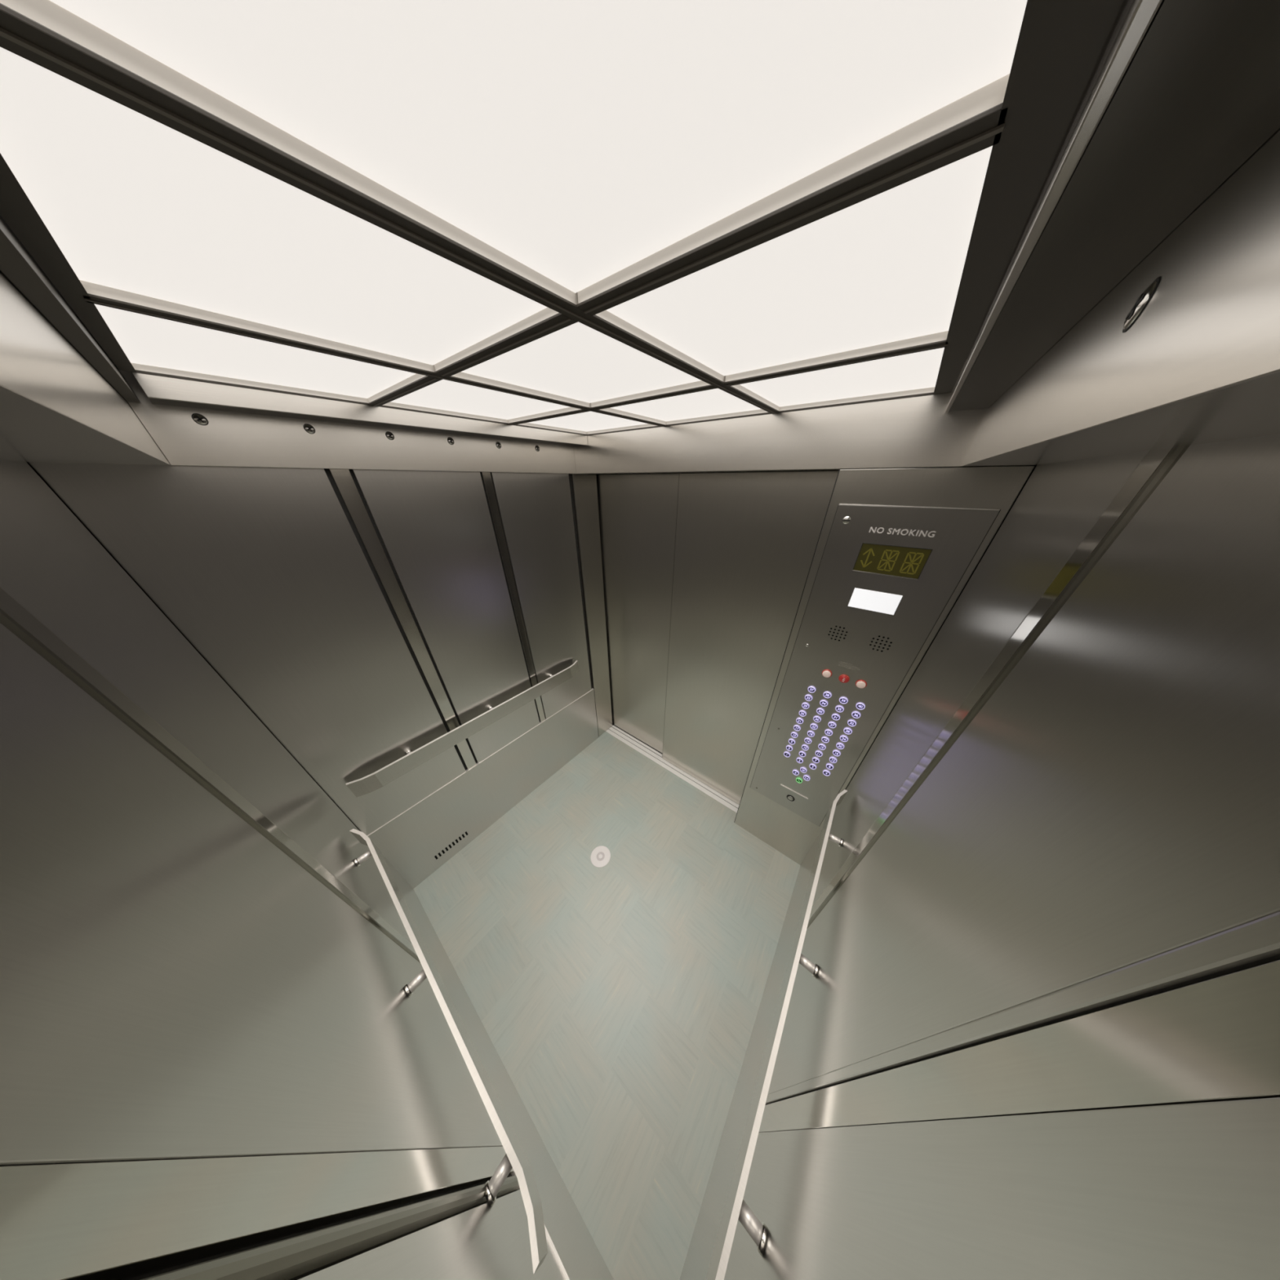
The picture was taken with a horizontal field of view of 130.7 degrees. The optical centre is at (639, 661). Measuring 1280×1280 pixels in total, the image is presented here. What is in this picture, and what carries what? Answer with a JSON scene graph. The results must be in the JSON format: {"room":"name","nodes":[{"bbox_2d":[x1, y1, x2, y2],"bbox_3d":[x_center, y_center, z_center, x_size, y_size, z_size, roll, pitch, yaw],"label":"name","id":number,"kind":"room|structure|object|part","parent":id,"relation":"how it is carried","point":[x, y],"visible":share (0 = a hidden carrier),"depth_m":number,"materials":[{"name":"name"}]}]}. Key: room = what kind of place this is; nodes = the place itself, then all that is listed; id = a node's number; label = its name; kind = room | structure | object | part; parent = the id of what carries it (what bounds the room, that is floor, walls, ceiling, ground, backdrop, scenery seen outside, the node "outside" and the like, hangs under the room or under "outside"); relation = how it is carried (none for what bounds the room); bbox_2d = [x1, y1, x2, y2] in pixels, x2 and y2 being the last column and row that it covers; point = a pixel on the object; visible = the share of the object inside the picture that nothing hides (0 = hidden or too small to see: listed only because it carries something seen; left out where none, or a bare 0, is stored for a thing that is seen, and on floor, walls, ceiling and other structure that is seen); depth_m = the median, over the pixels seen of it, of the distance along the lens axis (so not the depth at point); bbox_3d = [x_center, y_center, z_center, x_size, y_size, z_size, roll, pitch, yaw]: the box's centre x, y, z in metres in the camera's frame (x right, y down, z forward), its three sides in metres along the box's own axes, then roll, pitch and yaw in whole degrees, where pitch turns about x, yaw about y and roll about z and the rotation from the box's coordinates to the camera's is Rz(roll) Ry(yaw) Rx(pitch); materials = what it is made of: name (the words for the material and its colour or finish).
{"room":"elevator interior","nodes":[
{"label":"elevator interior","id":0,"kind":"room"},
{"bbox_2d":[0,459,613,1279],"bbox_3d":[-0.711,0.702,0.698,2.003,2.500,0.054,22,38,32],"label":"wall","id":1,"kind":"structure","parent":0,"point":[217,1062],"depth_m":0.38,"materials":[{"name":"silver metal"}]},
{"bbox_2d":[0,270,170,465],"bbox_3d":[-0.651,-0.298,0.175,2.003,0.250,0.250,22,38,32],"label":"trim","id":2,"kind":"structure","parent":1,"relation":"attached to","point":[55,406],"depth_m":0.28,"materials":[{"name":"metal"}]},
{"bbox_3d":[-1.172,0.341,0.930,0.675,1.648,0.012,22,38,32],"label":"wall panel","id":3,"kind":"part","parent":1,"relation":"part of","materials":[{"name":"metal"}]},
{"bbox_3d":[-0.608,0.575,0.549,0.578,1.648,0.012,22,38,32],"label":"wall panel","id":4,"kind":"part","parent":1,"relation":"part of","materials":[{"name":"metal"}]},
{"bbox_3d":[-0.132,0.772,0.228,0.451,1.648,0.012,22,38,32],"label":"wall panel","id":5,"kind":"part","parent":1,"relation":"part of","materials":[{"name":"metal"}]},
{"bbox_2d":[350,828,547,1274],"bbox_3d":[-0.678,0.931,0.891,1.260,0.096,0.066,22,38,32],"label":"handrail","id":6,"kind":"object","parent":1,"relation":"attached to","point":[515,1157],"visible":1,"depth_m":0.71,"materials":[{"name":"metal"}]},
{"bbox_3d":[-0.700,1.499,1.204,1.903,0.611,0.016,22,38,32],"label":"kick plate","id":7,"kind":"part","parent":1,"relation":"part of","materials":[{"name":"metal"}]},
{"bbox_2d":[27,400,612,888],"bbox_3d":[-0.898,0.004,1.835,0.054,2.500,1.914,22,38,32],"label":"wall","id":8,"kind":"structure","parent":0,"point":[363,617],"depth_m":1.36,"materials":[{"name":"silver metal"}]},
{"bbox_3d":[-1.286,0.116,1.297,0.012,1.648,0.521,22,38,32],"label":"wall panel","id":9,"kind":"part","parent":8,"relation":"part of","materials":[{"name":"metal"}]},
{"bbox_2d":[119,369,576,474],"bbox_3d":[-0.871,-0.965,1.264,0.071,0.250,1.476,22,38,32],"label":"trim","id":10,"kind":"structure","parent":8,"relation":"attached to","point":[185,436],"depth_m":1.01,"materials":[{"name":"metal"}]},
{"bbox_3d":[-0.924,-0.122,1.686,0.012,1.648,0.482,22,38,32],"label":"wall panel","id":11,"kind":"part","parent":8,"relation":"part of","materials":[{"name":"metal"}]},
{"bbox_2d":[434,831,467,859],"bbox_3d":[-1.272,1.247,1.994,0.001,0.040,0.207,22,38,32],"label":"air vent","id":12,"kind":"object","parent":8,"relation":"in","point":[449,846],"depth_m":1.99,"materials":[{"name":"black metal"}]},
{"bbox_2d":[346,660,578,797],"bbox_3d":[-0.933,0.328,1.876,0.066,0.096,1.420,22,38,32],"label":"handrail","id":13,"kind":"object","parent":8,"relation":"attached to","point":[368,784],"visible":1,"depth_m":1.68,"materials":[{"name":"metal"}]},
{"bbox_3d":[-0.933,0.848,2.266,0.016,0.611,1.655,22,38,32],"label":"kick plate","id":14,"kind":"part","parent":8,"relation":"part of","materials":[{"name":"metal"}]},
{"bbox_3d":[-0.587,-0.345,2.050,0.012,1.648,0.488,22,38,32],"label":"wall panel","id":15,"kind":"part","parent":8,"relation":"part of","materials":[{"name":"metal"}]},
{"bbox_3d":[-0.368,-0.240,2.474,0.050,2.249,0.202,22,38,32],"label":"corner post","id":16,"kind":"part","parent":8,"relation":"part of","materials":[{"name":"metal"}]},
{"bbox_2d":[413,731,800,1279],"bbox_3d":[-0.206,1.413,1.978,2.103,0.050,1.810,22,38,32],"label":"floor","id":17,"kind":"structure","parent":0,"point":[620,1001],"depth_m":1.57,"materials":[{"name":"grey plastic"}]},
{"bbox_2d":[590,845,610,867],"bbox_3d":[-0.269,1.348,2.031,0.138,0.003,0.138,22,38,32],"label":"disc","id":18,"kind":"object","parent":17,"relation":"on","point":[600,857],"visible":1,"depth_m":2.03,"materials":[{"name":"white plastic"}]},
{"bbox_2d":[0,0,1279,446],"bbox_3d":[-0.190,-0.781,0.797,2.253,0.155,2.050,22,38,32],"label":"ceiling","id":19,"kind":"structure","parent":0,"point":[1178,95],"depth_m":0.21,"materials":[{"name":"grey paint"}]},
{"bbox_2d":[0,0,1124,435],"bbox_3d":[-0.149,-0.739,0.748,1.515,0.046,1.453,22,38,32],"label":"grid","id":20,"kind":"object","parent":19,"relation":"attached to","point":[1025,114],"visible":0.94,"depth_m":0.28,"materials":[{"name":"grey metal"}]},
{"bbox_2d":[93,303,416,398],"bbox_3d":[-0.843,-0.700,0.692,0.504,0.004,0.444,22,38,32],"label":"ceiling light","id":21,"kind":"object","parent":20,"relation":"attached to","point":[144,340],"visible":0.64,"depth_m":0.65,"materials":[{"name":"white plastic"}]},
{"bbox_2d":[0,47,546,364],"bbox_3d":[-0.438,-0.532,0.418,0.478,0.004,0.444,22,38,32],"label":"ceiling light","id":22,"kind":"object","parent":20,"relation":"attached to","point":[133,202],"visible":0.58,"depth_m":0.33,"materials":[{"name":"white plastic"}]},
{"bbox_2d":[391,379,570,419],"bbox_3d":[-0.540,-0.899,1.017,0.504,0.004,0.480,22,38,32],"label":"ceiling light","id":23,"kind":"object","parent":20,"relation":"attached to","point":[443,394],"visible":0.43,"depth_m":1.01,"materials":[{"name":"white plastic"}]},
{"bbox_2d":[49,0,1027,293],"bbox_3d":[-0.059,-0.375,0.162,0.439,0.004,0.444,22,38,32],"label":"ceiling light","id":24,"kind":"object","parent":20,"relation":"attached to","point":[580,141],"visible":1,"depth_m":0.20,"materials":[{"name":"white plastic"}]},
{"bbox_2d":[460,321,700,403],"bbox_3d":[-0.136,-0.732,0.744,0.478,0.004,0.480,22,38,32],"label":"ceiling light","id":25,"kind":"object","parent":20,"relation":"attached to","point":[577,361],"visible":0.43,"depth_m":0.71,"materials":[{"name":"white plastic"}]},
{"bbox_2d":[528,411,646,431],"bbox_3d":[-0.235,-1.101,1.345,0.504,0.004,0.453,22,38,32],"label":"ceiling light","id":26,"kind":"object","parent":20,"relation":"attached to","point":[587,421],"visible":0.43,"depth_m":1.37,"materials":[{"name":"white"}]},
{"bbox_2d":[609,388,760,421],"bbox_3d":[0.170,-0.933,1.072,0.478,0.004,0.453,22,38,32],"label":"ceiling light","id":27,"kind":"object","parent":20,"relation":"attached to","point":[714,402],"visible":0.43,"depth_m":1.09,"materials":[{"name":"white plastic"}]},
{"bbox_2d":[606,146,992,375],"bbox_3d":[0.243,-0.575,0.488,0.439,0.004,0.480,22,38,32],"label":"ceiling light","id":28,"kind":"object","parent":20,"relation":"attached to","point":[887,266],"visible":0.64,"depth_m":0.41,"materials":[{"name":"white plastic"}]},
{"bbox_2d":[740,347,944,406],"bbox_3d":[0.549,-0.776,0.816,0.439,0.004,0.453,22,38,32],"label":"ceiling light","id":29,"kind":"object","parent":20,"relation":"attached to","point":[919,370],"visible":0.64,"depth_m":0.80,"materials":[{"name":"white plastic"}]},
{"bbox_2d":[577,466,1035,865],"bbox_3d":[0.346,-0.080,2.021,2.253,2.550,0.323,22,38,32],"label":"wall","id":30,"kind":"structure","parent":0,"point":[995,487],"depth_m":1.06,"materials":[{"name":"silver metal"}]},
{"bbox_2d":[595,473,679,753],"bbox_3d":[0.006,-0.174,2.360,0.820,2.238,0.025,22,38,32],"label":"door","id":31,"kind":"structure","parent":30,"relation":"in","point":[637,513],"depth_m":2.16,"materials":[{"name":"metal"}]},
{"bbox_2d":[605,724,738,813],"bbox_3d":[0.270,0.937,2.741,1.429,0.044,0.190,22,38,32],"label":"trim","id":32,"kind":"structure","parent":30,"relation":"attached to","point":[642,748],"depth_m":2.69,"materials":[{"name":"metal"}]},
{"bbox_2d":[662,471,838,804],"bbox_3d":[0.520,0.070,1.962,0.772,2.238,0.025,22,38,32],"label":"door","id":33,"kind":"structure","parent":30,"relation":"in","point":[745,543],"depth_m":1.70,"materials":[{"name":"metal"}]},
{"bbox_2d":[573,358,1036,474],"bbox_3d":[0.363,-0.966,1.266,2.003,0.250,0.060,22,38,32],"label":"trim","id":34,"kind":"structure","parent":30,"relation":"attached to","point":[912,432],"depth_m":1.08,"materials":[{"name":"metal"}]},
{"bbox_2d":[750,503,1000,826],"bbox_3d":[0.903,0.203,1.419,0.422,1.684,0.020,22,38,32],"label":"control panel","id":35,"kind":"object","parent":30,"relation":"attached to","point":[886,575],"visible":1,"depth_m":1.22,"materials":[{"name":"metal"}]},
{"bbox_2d":[786,795,794,801],"bbox_3d":[0.921,0.835,1.793,0.045,0.045,0.002,22,38,32],"label":"switch","id":36,"kind":"object","parent":35,"relation":"attached to","point":[789,797],"depth_m":1.79,"materials":[{"name":"metal"}]},
{"bbox_2d":[827,625,847,640],"bbox_3d":[0.856,-0.120,1.269,0.065,0.065,0.001,22,38,32],"label":"speaker grille","id":37,"kind":"object","parent":35,"relation":"attached to","point":[835,633],"depth_m":1.27,"materials":[{"name":"black"}]},
{"bbox_2d":[848,587,902,614],"bbox_3d":[0.913,-0.234,1.145,0.151,0.076,0.002,22,38,32],"label":"emergency light","id":38,"kind":"object","parent":35,"relation":"attached to","point":[871,601],"depth_m":1.14,"materials":[{"name":"white"}]},
{"bbox_2d":[869,635,892,652],"bbox_3d":[0.975,-0.070,1.189,0.065,0.065,0.001,22,38,32],"label":"speaker grille","id":39,"kind":"object","parent":35,"relation":"attached to","point":[877,643],"depth_m":1.19,"materials":[{"name":"black"}]},
{"bbox_3d":[0.909,-0.365,1.068,0.199,0.100,0.003,22,38,32],"label":"display frame","id":40,"kind":"part","parent":35,"relation":"part of","materials":[{"name":"black"}]},
{"bbox_2d":[680,434,1279,1279],"bbox_3d":[0.572,0.675,0.741,0.054,2.500,1.727,22,38,32],"label":"wall","id":41,"kind":"structure","parent":0,"point":[1035,1035],"depth_m":0.31,"materials":[{"name":"silver metal"}]},
{"bbox_3d":[0.573,1.464,1.261,0.016,0.611,1.677,22,38,32],"label":"kick plate","id":42,"kind":"part","parent":41,"relation":"part of","materials":[{"name":"metal"}]},
{"bbox_2d":[705,789,847,1279],"bbox_3d":[0.516,0.918,0.914,0.066,0.096,1.390,22,38,32],"label":"handrail","id":43,"kind":"object","parent":41,"relation":"attached to","point":[735,1208],"visible":1,"depth_m":0.69,"materials":[{"name":"metal"}]},
{"bbox_3d":[0.915,0.276,1.036,0.012,1.648,0.569,22,38,32],"label":"wall panel","id":44,"kind":"part","parent":41,"relation":"part of","materials":[{"name":"metal"}]},
{"bbox_3d":[0.195,0.751,0.261,0.012,1.648,0.455,22,38,32],"label":"wall panel","id":45,"kind":"part","parent":41,"relation":"part of","materials":[{"name":"metal"}]},
{"bbox_3d":[0.531,0.529,0.623,0.012,1.648,0.478,22,38,32],"label":"wall panel","id":46,"kind":"part","parent":41,"relation":"part of","materials":[{"name":"metal"}]},
{"bbox_2d":[961,128,1279,466],"bbox_3d":[0.590,-0.360,0.277,0.205,0.250,1.476,22,38,32],"label":"trim","id":47,"kind":"structure","parent":41,"relation":"attached to","point":[1184,350],"depth_m":0.20,"materials":[{"name":"metal"}]}
]}

